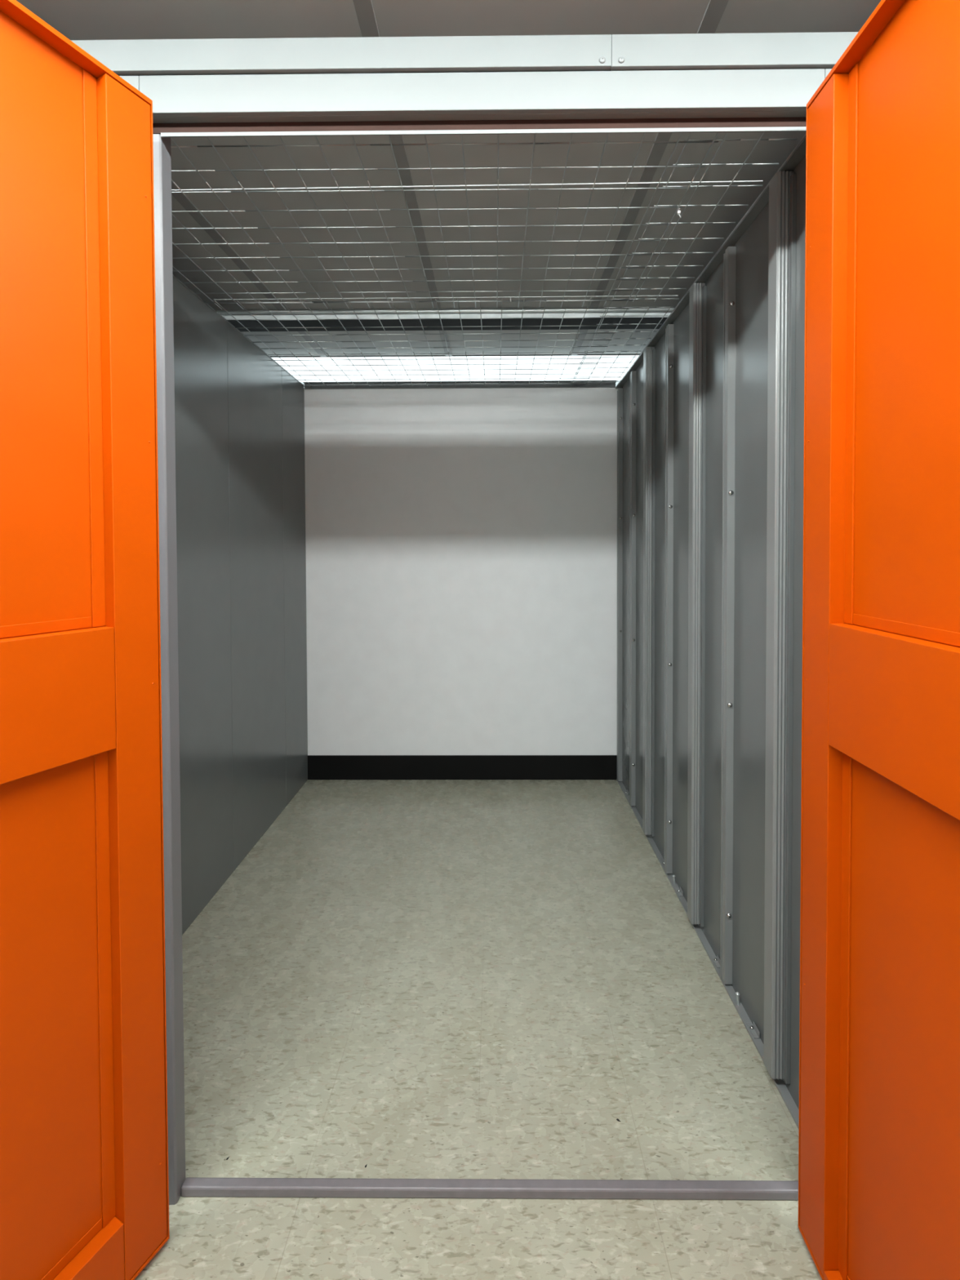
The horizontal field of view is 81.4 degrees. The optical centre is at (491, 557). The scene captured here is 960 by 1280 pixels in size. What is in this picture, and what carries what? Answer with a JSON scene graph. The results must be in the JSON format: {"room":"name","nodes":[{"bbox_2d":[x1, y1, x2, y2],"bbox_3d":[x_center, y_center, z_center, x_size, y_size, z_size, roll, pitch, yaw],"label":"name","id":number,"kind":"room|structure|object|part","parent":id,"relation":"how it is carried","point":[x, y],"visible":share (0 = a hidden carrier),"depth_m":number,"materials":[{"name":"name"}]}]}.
{"room":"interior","nodes":[
{"label":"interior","id":0,"kind":"room"},
{"bbox_2d":[173,275,307,934],"bbox_3d":[-1.215,0.189,2.447,0.036,2.536,2.286,0,1,0],"label":"wall","id":1,"kind":"structure","parent":0,"point":[239,415],"depth_m":2.59,"materials":[{"name":"grey metal"}]},
{"bbox_3d":[-1.216,0.196,2.240,0.030,2.530,0.651,0,1,0],"label":"wall panel","id":2,"kind":"part","parent":1,"relation":"part of","materials":[{"name":"grey paint"}]},
{"bbox_3d":[-1.211,0.183,2.890,0.030,2.530,0.648,0,1,0],"label":"wall panel","id":3,"kind":"part","parent":1,"relation":"part of","materials":[{"name":"grey paint"}]},
{"bbox_3d":[-1.207,0.173,3.402,0.030,2.530,0.374,0,1,0],"label":"wall panel","id":4,"kind":"part","parent":1,"relation":"part of","materials":[{"name":"grey paint"}]},
{"bbox_2d":[170,132,719,309],"bbox_3d":[-0.309,-1.071,1.852,1.790,0.007,1.120,0,1,0],"label":"mesh panel","id":5,"kind":"object","parent":1,"relation":"on","point":[172,140],"visible":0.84,"depth_m":1.80,"materials":[{"name":"silver metal"}]},
{"bbox_2d":[213,295,678,300],"bbox_3d":[-0.195,-1.098,2.354,1.960,0.006,0.004,0,1,1],"label":"support rod","id":6,"kind":"object","parent":5,"relation":"on","point":[584,295],"visible":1,"depth_m":2.35,"materials":[{"name":"metal"}]},
{"bbox_2d":[171,180,762,191],"bbox_3d":[-0.128,-1.084,1.627,1.825,0.008,0.004,0,1,1],"label":"support rod","id":7,"kind":"object","parent":5,"relation":"on","point":[728,181],"visible":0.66,"depth_m":1.62,"materials":[{"name":"metal"}]},
{"bbox_2d":[677,208,680,217],"bbox_3d":[0.578,-1.062,1.716,0.009,0.039,0.015,0,1,0],"label":"cable tie","id":8,"kind":"object","parent":5,"relation":"attached to","point":[679,210],"visible":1,"depth_m":1.71,"materials":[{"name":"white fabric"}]},
{"bbox_2d":[16,0,881,357],"bbox_3d":[0.007,-1.301,1.485,6.400,0.056,5.220,0,1,0],"label":"ceiling","id":9,"kind":"structure","parent":0,"point":[76,20],"depth_m":1.98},
{"bbox_2d":[217,307,674,331],"bbox_3d":[0.019,-1.280,2.994,6.200,0.044,0.184,0,1,0],"label":"ceiling beam","id":10,"kind":"structure","parent":9,"relation":"attached to","point":[631,311],"depth_m":2.95,"materials":[{"name":"metal"}]},
{"bbox_2d":[271,355,639,382],"bbox_3d":[0.026,-1.291,3.813,5.800,0.054,0.365,0,1,0],"label":"ceiling light","id":11,"kind":"object","parent":9,"relation":"attached to","point":[445,371],"visible":0.29,"depth_m":3.71,"materials":[{"name":"white plastic"}]},
{"bbox_2d":[300,380,620,386],"bbox_3d":[0.033,0.044,4.171,6.400,2.750,0.100,0,1,0],"label":"wall","id":12,"kind":"structure","parent":0,"point":[616,383],"depth_m":4.09,"materials":[{"name":"white paint"}]},
{"bbox_2d":[304,386,617,755],"bbox_3d":[0.029,0.170,3.600,6.400,2.521,0.040,0,1,0],"label":"wall","id":13,"kind":"structure","parent":0,"point":[461,544],"depth_m":3.58,"materials":[{"name":"white paint"}]},
{"bbox_2d":[302,380,616,389],"bbox_3d":[-0.201,-1.098,3.538,1.980,0.036,0.034,0,1,0],"label":"support angle","id":14,"kind":"object","parent":13,"relation":"attached to","point":[562,384],"visible":0.78,"depth_m":3.54,"materials":[{"name":"grey paint"}]},
{"bbox_2d":[204,297,633,386],"bbox_3d":[-0.298,-1.084,2.929,1.795,0.007,1.235,0,1,0],"label":"mesh panel","id":15,"kind":"object","parent":14,"relation":"attached to","point":[523,300],"visible":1,"depth_m":2.73,"materials":[{"name":"silver metal"}]},
{"bbox_2d":[570,306,674,383],"bbox_3d":[0.646,-1.096,2.977,0.303,0.007,1.125,0,1,0],"label":"mesh panel","id":16,"kind":"object","parent":14,"relation":"attached to","point":[604,307],"visible":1,"depth_m":2.87,"materials":[{"name":"silver metal"}]},
{"bbox_2d":[307,755,617,779],"bbox_3d":[-0.186,1.352,3.601,2.000,0.158,0.007,0,1,0],"label":"baseboard","id":17,"kind":"structure","parent":13,"relation":"attached to","point":[319,766],"depth_m":3.60,"materials":[{"name":"black rubber"}]},
{"bbox_2d":[133,779,822,1279],"bbox_3d":[0.017,1.496,1.539,6.400,0.050,5.220,0,1,0],"label":"floor","id":18,"kind":"structure","parent":0,"point":[401,979],"depth_m":1.67,"materials":[{"name":"plastic"}]},
{"bbox_2d":[181,1177,798,1199],"bbox_3d":[0.000,1.464,1.295,1.436,0.024,0.024,0,1,0],"label":"threshold","id":19,"kind":"object","parent":18,"relation":"on","point":[191,1186],"visible":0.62,"depth_m":1.29,"materials":[{"name":"silver metal"}]},
{"bbox_2d":[616,778,799,1129],"bbox_3d":[0.826,1.427,2.452,0.056,0.047,2.281,0,1,0],"label":"floor track","id":20,"kind":"object","parent":18,"relation":"on","point":[754,1033],"visible":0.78,"depth_m":1.88,"materials":[{"name":"grey metal"}]},
{"bbox_2d":[615,134,806,1109],"bbox_3d":[0.804,0.193,2.431,0.055,2.506,2.286,0,1,0],"label":"wall","id":21,"kind":"structure","parent":0,"point":[710,412],"depth_m":1.88,"materials":[{"name":"grey metal"}]},
{"bbox_2d":[70,31,858,1204],"bbox_3d":[0.010,0.185,1.243,6.000,2.582,0.082,0,1,0],"label":"door frame","id":22,"kind":"structure","parent":21,"relation":"attached to","point":[748,74],"depth_m":1.19,"materials":[{"name":"white paint"}]},
{"bbox_2d":[0,0,168,1279],"bbox_3d":[-0.867,0.265,0.858,0.039,2.404,0.720,0,1,26],"label":"door","id":23,"kind":"structure","parent":22,"relation":"attached to","point":[84,1187],"depth_m":1.05,"materials":[{"name":"orange paint"}]},
{"bbox_3d":[-0.866,0.259,0.858,0.033,0.238,0.536,0,1,26],"label":"rail","id":24,"kind":"part","parent":23,"relation":"part of","materials":[{"name":"orange metal"}]},
{"bbox_3d":[-0.863,1.396,0.880,0.032,0.128,0.536,0,1,26],"label":"rail","id":25,"kind":"part","parent":23,"relation":"part of","materials":[{"name":"orange metal"}]},
{"bbox_3d":[0.011,0.259,1.263,1.640,2.434,0.044,0,1,0],"label":"door frame","id":26,"kind":"part","parent":22,"relation":"part of","materials":[{"name":"grey metal"}]},
{"bbox_3d":[0.832,0.174,3.546,0.006,2.501,0.056,0,1,0],"label":"wall panel","id":27,"kind":"part","parent":21,"relation":"part of","materials":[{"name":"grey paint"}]},
{"bbox_3d":[0.830,0.178,3.348,0.006,2.501,0.334,0,1,0],"label":"wall panel","id":28,"kind":"part","parent":21,"relation":"part of","materials":[{"name":"grey paint"}]},
{"bbox_3d":[0.826,0.188,2.847,0.006,2.501,0.662,0,1,0],"label":"wall panel","id":29,"kind":"part","parent":21,"relation":"part of","materials":[{"name":"grey paint"}]},
{"bbox_2d":[610,132,796,302],"bbox_3d":[0.645,-1.082,1.829,0.288,0.007,1.090,0,1,0],"label":"mesh panel","id":30,"kind":"object","parent":21,"relation":"on","point":[724,139],"visible":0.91,"depth_m":1.71,"materials":[{"name":"silver metal"}]},
{"bbox_3d":[0.821,0.200,2.193,0.006,2.501,0.642,0,1,0],"label":"wall panel","id":31,"kind":"part","parent":21,"relation":"part of","materials":[{"name":"grey paint"}]},
{"bbox_2d":[616,133,806,386],"bbox_3d":[0.799,-1.064,2.409,0.032,0.008,2.250,0,1,0],"label":"support angle","id":32,"kind":"object","parent":21,"relation":"on","point":[806,133],"visible":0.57,"depth_m":1.84,"materials":[{"name":"grey metal"}]},
{"bbox_3d":[0.816,0.212,1.579,0.006,2.501,0.582,0,1,0],"label":"wall panel","id":33,"kind":"part","parent":21,"relation":"part of","materials":[{"name":"grey paint"}]},
{"bbox_2d":[798,0,959,1279],"bbox_3d":[0.684,0.260,0.831,0.039,2.404,0.720,0,1,0],"label":"door","id":34,"kind":"structure","parent":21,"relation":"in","point":[879,1132],"depth_m":0.99,"materials":[{"name":"orange paint"}]},
{"bbox_3d":[0.687,1.446,0.854,0.033,0.018,0.536,0,1,0],"label":"rail","id":35,"kind":"part","parent":34,"relation":"part of","materials":[{"name":"orange metal"}]},
{"bbox_3d":[0.683,0.254,0.831,0.033,0.240,0.536,0,1,0],"label":"rail","id":36,"kind":"part","parent":34,"relation":"part of","materials":[{"name":"orange metal"}]}
]}

